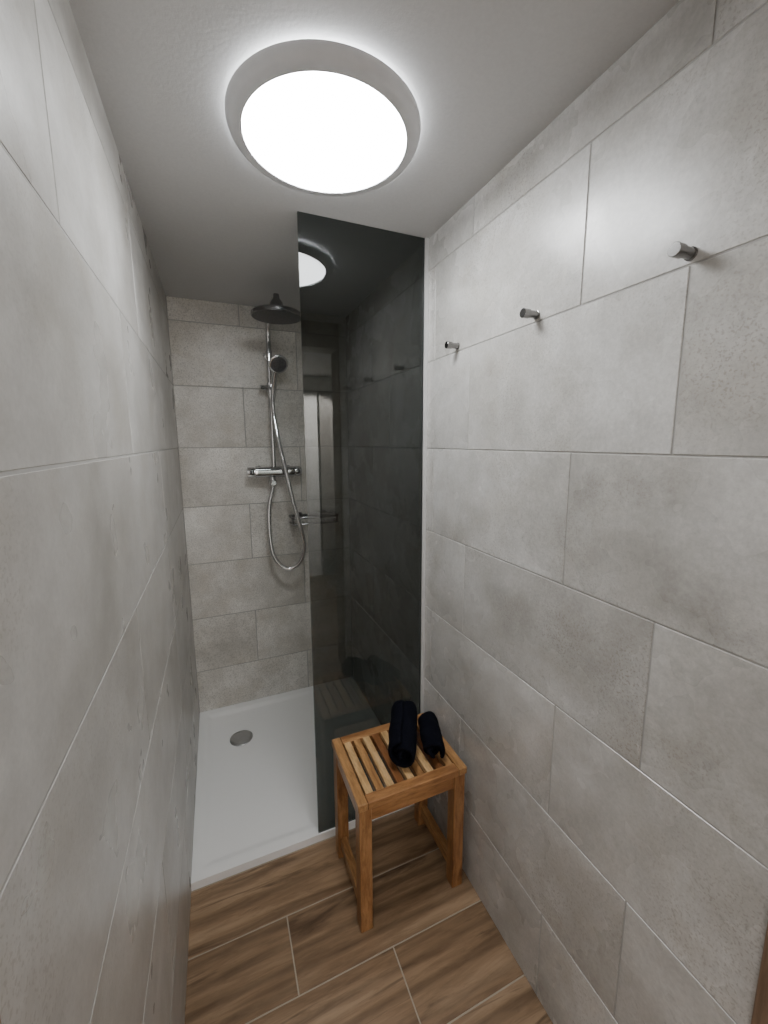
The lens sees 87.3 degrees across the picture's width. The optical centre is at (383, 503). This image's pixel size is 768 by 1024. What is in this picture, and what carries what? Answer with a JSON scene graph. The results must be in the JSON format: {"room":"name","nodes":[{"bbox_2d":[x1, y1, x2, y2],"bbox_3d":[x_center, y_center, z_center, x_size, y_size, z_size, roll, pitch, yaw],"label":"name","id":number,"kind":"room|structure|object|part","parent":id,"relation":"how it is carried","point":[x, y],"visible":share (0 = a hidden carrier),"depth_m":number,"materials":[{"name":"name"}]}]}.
{"room":"shower room","nodes":[
{"label":"shower room","id":0,"kind":"room"},
{"bbox_2d":[0,0,199,1023],"bbox_3d":[-0.702,0.234,1.175,0.100,2.170,2.062,-4,9,-22],"label":"wall","id":1,"kind":"structure","parent":0,"point":[100,714],"depth_m":0.52,"materials":[{"name":"tile"}]},
{"bbox_2d":[166,296,312,711],"bbox_3d":[-0.628,0.068,2.256,0.883,2.170,0.100,-4,9,-22],"label":"wall","id":2,"kind":"structure","parent":0,"point":[251,616],"depth_m":2.14,"materials":[{"name":"tile"}]},
{"bbox_2d":[247,293,305,570],"bbox_3d":[-0.509,-0.273,1.937,0.274,1.320,0.482,-4,9,-22],"label":"shower","id":3,"kind":"object","parent":2,"relation":"attached to","point":[275,312],"visible":1,"depth_m":2.05,"materials":[{"name":"silver metal"}]},
{"bbox_3d":[-0.680,-0.158,2.065,0.041,0.056,0.056,-4,9,-22],"label":"control knob","id":4,"kind":"part","parent":3,"relation":"part of","materials":[{"name":"silver metal"}]},
{"bbox_3d":[-0.460,-0.798,1.733,0.208,0.002,0.208,-4,9,-22],"label":"nozzle plate","id":5,"kind":"part","parent":3,"relation":"part of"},
{"bbox_3d":[-0.465,-0.173,2.154,0.041,0.056,0.056,-4,9,-22],"label":"control knob","id":6,"kind":"part","parent":3,"relation":"part of","materials":[{"name":"silver metal"}]},
{"bbox_2d":[289,512,307,525],"bbox_3d":[-0.391,0.080,2.249,0.266,0.059,0.100,-4,9,-22],"label":"soap shelf","id":7,"kind":"object","parent":2,"relation":"attached to","point":[292,517],"visible":0.34,"depth_m":2.18,"materials":[{"name":"silver metal"}]},
{"bbox_2d":[185,805,552,1023],"bbox_3d":[0.138,1.461,0.630,2.479,0.100,4.042,-4,9,-22],"label":"floor","id":8,"kind":"structure","parent":0,"point":[280,940],"depth_m":1.20,"materials":[{"name":"brown tile"}]},
{"bbox_2d":[191,686,413,890],"bbox_3d":[-0.423,1.197,1.944,0.877,0.030,0.936,-4,9,-22],"label":"shower tray","id":9,"kind":"object","parent":8,"relation":"on","point":[256,795],"visible":0.63,"depth_m":1.74,"materials":[{"name":"ceramic"}]},
{"bbox_2d":[297,211,428,832],"bbox_3d":[-0.050,0.174,1.446,0.441,2.139,0.022,-4,9,-22],"label":"screen","id":10,"kind":"object","parent":9,"relation":"on","point":[364,290],"visible":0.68,"depth_m":1.40,"materials":[{"name":"black glass"}]},
{"bbox_2d":[332,713,466,932],"bbox_3d":[0.043,1.066,1.397,0.372,0.450,0.290,-4,9,-22],"label":"stool","id":11,"kind":"object","parent":8,"relation":"on","point":[448,774],"visible":0.87,"depth_m":1.31,"materials":[{"name":"brown wood"}]},
{"bbox_3d":[-0.153,1.072,1.447,0.040,0.426,0.040,-4,9,-22],"label":"leg","id":12,"kind":"part","parent":11,"relation":"part of","materials":[{"name":"brown wood"}]},
{"bbox_3d":[-0.060,1.105,1.226,0.040,0.426,0.040,-4,9,-22],"label":"leg","id":13,"kind":"part","parent":11,"relation":"part of","materials":[{"name":"brown wood"}]},
{"bbox_3d":[0.042,0.853,1.364,0.302,0.017,0.226,-4,9,-22],"label":"slatted seat","id":14,"kind":"part","parent":11,"relation":"part of","materials":[{"name":"brown wood"}]},
{"bbox_2d":[388,700,416,767],"bbox_3d":[0.065,0.765,1.366,0.095,0.127,0.215,1,9,6],"label":"rolled towel","id":15,"kind":"object","parent":11,"relation":"on","point":[402,733],"visible":1,"depth_m":1.31,"materials":[{"name":"black fabric"}]},
{"bbox_3d":[0.145,1.052,1.570,0.040,0.426,0.040,-4,9,-22],"label":"leg","id":16,"kind":"part","parent":11,"relation":"part of","materials":[{"name":"brown wood"}]},
{"bbox_2d":[418,711,444,758],"bbox_3d":[0.161,0.792,1.383,0.076,0.071,0.181,-1,9,-2],"label":"rolled towel","id":17,"kind":"object","parent":11,"relation":"on","point":[430,732],"visible":1,"depth_m":1.34,"materials":[{"name":"black fabric"}]},
{"bbox_3d":[0.239,1.085,1.350,0.040,0.426,0.040,-4,9,-22],"label":"leg","id":18,"kind":"part","parent":11,"relation":"part of","materials":[{"name":"brown wood"}]},
{"bbox_2d":[69,0,679,310],"bbox_3d":[0.126,-0.783,0.287,2.479,0.100,4.042,-4,9,-22],"label":"ceiling","id":19,"kind":"structure","parent":0,"point":[485,78],"depth_m":0.80,"materials":[{"name":"paint"}]},
{"bbox_2d":[225,39,420,196],"bbox_3d":[-0.126,-0.803,0.878,0.412,0.037,0.412,-4,9,-22],"label":"ceiling light","id":20,"kind":"object","parent":19,"relation":"in","point":[319,117],"visible":1,"depth_m":0.81,"materials":[{"name":"white plastic"}]},
{"bbox_2d":[242,71,405,191],"bbox_3d":[-0.126,-0.787,0.880,0.349,0.006,0.349,-4,9,-22],"label":"diffuser","id":21,"kind":"object","parent":20,"relation":"attached to","point":[305,131],"depth_m":0.84,"materials":[{"name":"white plastic"}]},
{"bbox_2d":[424,0,767,1023],"bbox_3d":[0.213,0.177,1.520,0.100,2.170,2.124,-4,9,-22],"label":"wall","id":22,"kind":"structure","parent":0,"point":[596,659],"depth_m":0.78,"materials":[{"name":"tile"}]},
{"bbox_2d":[445,341,459,349],"bbox_3d":[0.209,-0.484,1.234,0.042,0.021,0.021,-4,9,-22],"label":"wall hook","id":23,"kind":"object","parent":22,"relation":"attached to","point":[448,345],"visible":1,"depth_m":1.23,"materials":[{"name":"metal"}]},
{"bbox_3d":[0.198,-0.483,1.230,0.018,0.021,0.021,-4,9,-22],"label":"knob","id":24,"kind":"part","parent":23,"relation":"part of","materials":[{"name":"metal"}]},
{"bbox_3d":[0.216,-0.484,1.237,0.021,0.017,0.017,-4,9,-22],"label":"stem","id":25,"kind":"part","parent":23,"relation":"part of","materials":[{"name":"metal"}]},
{"bbox_2d":[520,308,539,319],"bbox_3d":[0.337,-0.438,0.932,0.042,0.021,0.021,-4,9,-22],"label":"wall hook","id":26,"kind":"object","parent":22,"relation":"attached to","point":[526,313],"visible":1,"depth_m":0.93,"materials":[{"name":"metal"}]},
{"bbox_3d":[0.326,-0.437,0.927,0.018,0.021,0.021,-4,9,-22],"label":"knob","id":27,"kind":"part","parent":26,"relation":"part of","materials":[{"name":"metal"}]},
{"bbox_3d":[0.344,-0.439,0.934,0.021,0.017,0.017,-4,9,-22],"label":"stem","id":28,"kind":"part","parent":26,"relation":"part of","materials":[{"name":"metal"}]},
{"bbox_2d":[667,241,697,260],"bbox_3d":[0.466,-0.392,0.628,0.042,0.021,0.021,-4,9,-22],"label":"wall hook","id":29,"kind":"object","parent":22,"relation":"attached to","point":[677,250],"visible":1,"depth_m":0.62,"materials":[{"name":"metal"}]},
{"bbox_3d":[0.455,-0.392,0.623,0.018,0.021,0.021,-4,9,-22],"label":"knob","id":30,"kind":"part","parent":29,"relation":"part of","materials":[{"name":"metal"}]},
{"bbox_3d":[0.473,-0.393,0.631,0.021,0.017,0.017,-4,9,-22],"label":"stem","id":31,"kind":"part","parent":29,"relation":"part of","materials":[{"name":"metal"}]},
{"bbox_3d":[0.484,-0.394,0.635,0.003,0.020,0.020,-4,9,-22],"label":"plate","id":32,"kind":"part","parent":29,"relation":"part of","materials":[{"name":"metal"}]}
]}

